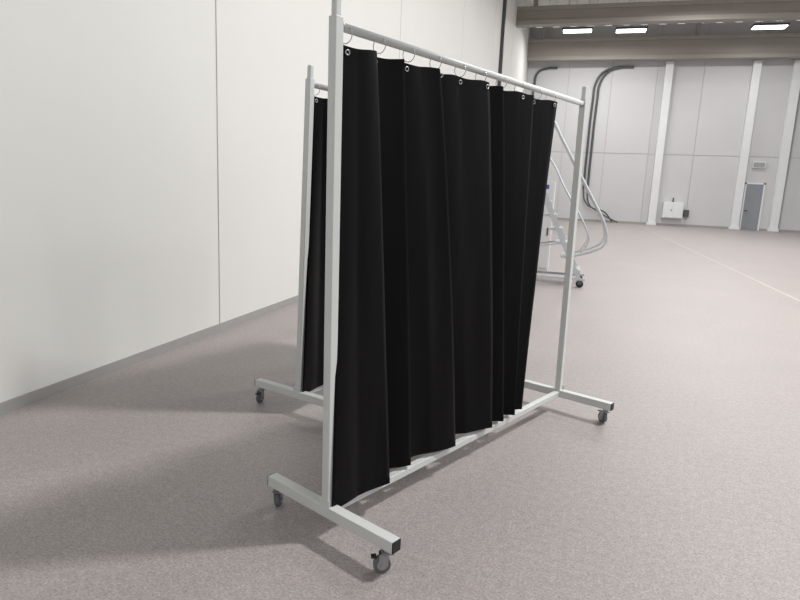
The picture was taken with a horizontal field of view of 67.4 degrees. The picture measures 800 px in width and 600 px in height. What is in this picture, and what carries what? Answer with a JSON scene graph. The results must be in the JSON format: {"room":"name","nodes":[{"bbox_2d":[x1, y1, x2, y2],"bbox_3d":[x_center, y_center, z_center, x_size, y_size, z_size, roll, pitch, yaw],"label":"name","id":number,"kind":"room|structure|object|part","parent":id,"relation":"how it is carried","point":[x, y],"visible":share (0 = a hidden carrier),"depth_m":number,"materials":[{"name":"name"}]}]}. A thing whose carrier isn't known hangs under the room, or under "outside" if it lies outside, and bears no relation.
{"room":"warehouse","nodes":[
{"label":"warehouse","id":0,"kind":"room"},
{"bbox_2d":[0,0,530,402],"bbox_3d":[0.847,-6.642,13.909,0.250,11.000,46.988,5,11,15],"label":"wall","id":1,"kind":"structure","parent":0,"point":[151,151],"depth_m":4.95,"materials":[{"name":"paint"}]},
{"bbox_2d":[0,295,297,414],"bbox_3d":[0.737,-1.265,14.874,0.012,0.075,47.000,5,11,15],"label":"baseboard","id":2,"kind":"structure","parent":1,"relation":"attached to","point":[12,404],"depth_m":4.76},
{"bbox_2d":[497,0,506,85],"bbox_3d":[3.979,-8.428,24.011,0.127,10.900,0.460,5,11,15],"label":"cable tray","id":3,"kind":"object","parent":1,"relation":"attached to","point":[504,1],"visible":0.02,"depth_m":23.46,"materials":[{"name":"black metal"}]},
{"bbox_2d":[0,220,799,599],"bbox_3d":[12.784,-0.016,11.757,25.620,0.202,47.300,5,11,15],"label":"floor","id":4,"kind":"structure","parent":0,"point":[147,479],"depth_m":3.25,"materials":[{"name":"carpet"}]},
{"bbox_2d":[255,65,327,406],"bbox_3d":[-0.031,-0.467,4.688,0.821,2.190,2.304,9,13,32],"label":"rack","id":5,"kind":"object","parent":4,"relation":"on","point":[309,380],"visible":0.09,"depth_m":3.83,"materials":[{"name":"metal"}]},
{"bbox_2d":[302,102,327,389],"bbox_3d":[-0.120,-0.431,4.508,0.142,1.904,1.775,9,13,32],"label":"curtain","id":6,"kind":"object","parent":5,"relation":"hanging from","point":[314,171],"depth_m":3.81,"materials":[{"name":"black fabric"}]},
{"bbox_3d":[-0.067,0.483,4.875,0.036,0.036,2.146,9,13,32],"label":"rail","id":7,"kind":"part","parent":5,"relation":"part of","materials":[{"name":"metal"}]},
{"bbox_3d":[0.066,-1.431,4.484,0.033,0.033,2.153,9,13,32],"label":"rail","id":8,"kind":"part","parent":5,"relation":"part of","materials":[{"name":"metal"}]},
{"bbox_2d":[268,0,613,572],"bbox_3d":[0.435,-0.174,3.232,0.800,2.190,2.303,11,14,39],"label":"rack","id":9,"kind":"object","parent":4,"relation":"on","point":[436,181],"visible":1,"depth_m":2.82,"materials":[{"name":"metal"}]},
{"bbox_2d":[332,54,556,503],"bbox_3d":[0.305,-0.141,3.068,0.120,1.907,1.775,11,14,39],"label":"curtain","id":10,"kind":"object","parent":9,"relation":"hanging from","point":[439,180],"depth_m":2.85,"materials":[{"name":"black fabric"}]},
{"bbox_3d":[0.405,0.778,3.409,0.036,0.036,2.156,11,14,39],"label":"rail","id":11,"kind":"part","parent":9,"relation":"part of","materials":[{"name":"metal"}]},
{"bbox_3d":[0.476,-1.146,3.059,0.033,0.033,2.163,11,14,39],"label":"rail","id":12,"kind":"part","parent":9,"relation":"part of","materials":[{"name":"metal"}]},
{"bbox_2d":[537,181,555,270],"bbox_3d":[2.779,-1.501,12.060,0.530,1.750,0.530,5,11,15],"label":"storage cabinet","id":13,"kind":"object","parent":4,"relation":"on","point":[544,251],"visible":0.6,"depth_m":11.81,"materials":[{"name":"white metal"}]},
{"bbox_2d":[536,121,607,287],"bbox_3d":[2.561,-1.695,10.142,1.900,2.817,0.760,5,11,15],"label":"ladder","id":14,"kind":"object","parent":4,"relation":"on","point":[562,240],"visible":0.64,"depth_m":9.89,"materials":[{"name":"metal"}]},
{"bbox_3d":[2.495,-1.300,10.578,1.600,1.656,0.040,5,11,15],"label":"frame","id":15,"kind":"part","parent":14,"relation":"part of","materials":[{"name":"metal"}]},
{"bbox_3d":[2.320,-1.194,9.972,1.600,1.656,0.040,5,11,15],"label":"frame","id":16,"kind":"part","parent":14,"relation":"part of","materials":[{"name":"metal"}]},
{"bbox_2d":[646,61,673,224],"bbox_3d":[14.790,-8.791,34.093,0.520,8.990,0.340,5,11,15],"label":"pillar","id":17,"kind":"structure","parent":4,"relation":"on","point":[669,67],"depth_m":33.96,"materials":[{"name":"paint"}]},
{"bbox_2d":[728,60,762,229],"bbox_3d":[18.968,-8.394,32.951,0.520,8.990,0.340,5,11,15],"label":"pillar","id":18,"kind":"structure","parent":4,"relation":"on","point":[757,64],"depth_m":32.82,"materials":[{"name":"paint"}]},
{"bbox_2d":[766,60,799,231],"bbox_3d":[20.841,-8.216,32.438,0.520,8.990,0.340,5,11,15],"label":"pillar","id":19,"kind":"structure","parent":4,"relation":"on","point":[794,89],"depth_m":32.35,"materials":[{"name":"paint"}]},
{"bbox_2d":[562,27,592,32],"bbox_3d":[9.145,-14.405,30.728,1.500,1.230,0.700,5,11,15],"label":"ceiling lamp","id":20,"kind":"object","parent":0,"point":[564,29],"depth_m":30.64,"materials":[{"name":"white plastic"}]},
{"bbox_2d":[615,26,647,32],"bbox_3d":[11.641,-14.143,30.049,1.500,1.280,0.700,5,11,15],"label":"ceiling lamp","id":21,"kind":"object","parent":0,"point":[637,29],"depth_m":29.97,"materials":[{"name":"white plastic"}]},
{"bbox_2d":[516,0,799,27],"bbox_3d":[17.654,-12.573,24.620,25.310,1.850,0.500,5,11,15],"label":"ceiling beam","id":22,"kind":"structure","parent":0,"point":[683,11],"depth_m":26.29,"materials":[{"name":"grey concrete"}]},
{"bbox_2d":[524,0,795,27],"bbox_3d":[13.429,-11.047,9.643,25.860,0.300,47.300,5,11,15],"label":"ceiling","id":23,"kind":"structure","parent":0,"point":[526,2],"depth_m":30.27,"materials":[{"name":"concrete"}]},
{"bbox_2d":[750,22,789,29],"bbox_3d":[17.597,-13.578,28.421,1.500,1.280,0.700,5,11,15],"label":"ceiling lamp","id":24,"kind":"object","parent":23,"relation":"hanging from","point":[756,26],"visible":0.78,"depth_m":28.34,"materials":[{"name":"white plastic"}]},
{"bbox_2d":[526,21,799,230],"bbox_3d":[19.504,-9.399,32.979,25.570,11.000,0.300,5,11,15],"label":"wall","id":25,"kind":"structure","parent":0,"point":[708,103],"depth_m":34.00,"materials":[{"name":"white paint"}]},
{"bbox_2d":[532,67,557,94],"bbox_3d":[8.356,-9.366,35.986,1.366,8.753,0.130,5,11,15],"label":"cable conduit","id":26,"kind":"object","parent":25,"relation":"attached to","point":[547,68],"visible":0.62,"depth_m":35.27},
{"bbox_2d":[582,66,633,222],"bbox_3d":[11.981,-8.978,34.890,2.181,8.818,0.346,5,11,15],"label":"cable conduit","id":27,"kind":"object","parent":25,"relation":"attached to","point":[608,70],"visible":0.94,"depth_m":34.99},
{"bbox_2d":[661,198,688,218],"bbox_3d":[15.830,-5.269,34.399,1.420,1.150,0.385,5,11,15],"label":"electrical box","id":28,"kind":"object","parent":25,"relation":"attached to","point":[672,209],"visible":1,"depth_m":34.31,"materials":[{"name":"paint"}]},
{"bbox_2d":[557,218,799,232],"bbox_3d":[19.355,-4.018,33.788,25.300,0.120,0.030,5,11,15],"label":"baseboard","id":29,"kind":"structure","parent":25,"relation":"attached to","point":[592,220],"depth_m":34.73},
{"bbox_2d":[739,183,765,230],"bbox_3d":[19.638,-5.207,33.458,1.000,2.600,0.095,5,11,15],"label":"door","id":30,"kind":"structure","parent":25,"relation":"in","point":[753,197],"depth_m":33.46,"materials":[{"name":"paint"}]},
{"bbox_2d":[752,161,765,167],"bbox_3d":[19.754,-7.435,33.014,0.650,0.350,0.135,5,11,15],"label":"box","id":31,"kind":"object","parent":25,"relation":"attached to","point":[755,164],"visible":1,"depth_m":32.96,"materials":[{"name":"paint"}]},
{"bbox_2d":[527,23,799,61],"bbox_3d":[19.574,-13.658,31.264,25.310,2.000,0.500,5,11,15],"label":"ceiling beam","id":32,"kind":"structure","parent":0,"point":[784,45],"depth_m":32.55,"materials":[{"name":"grey concrete"}]}
]}

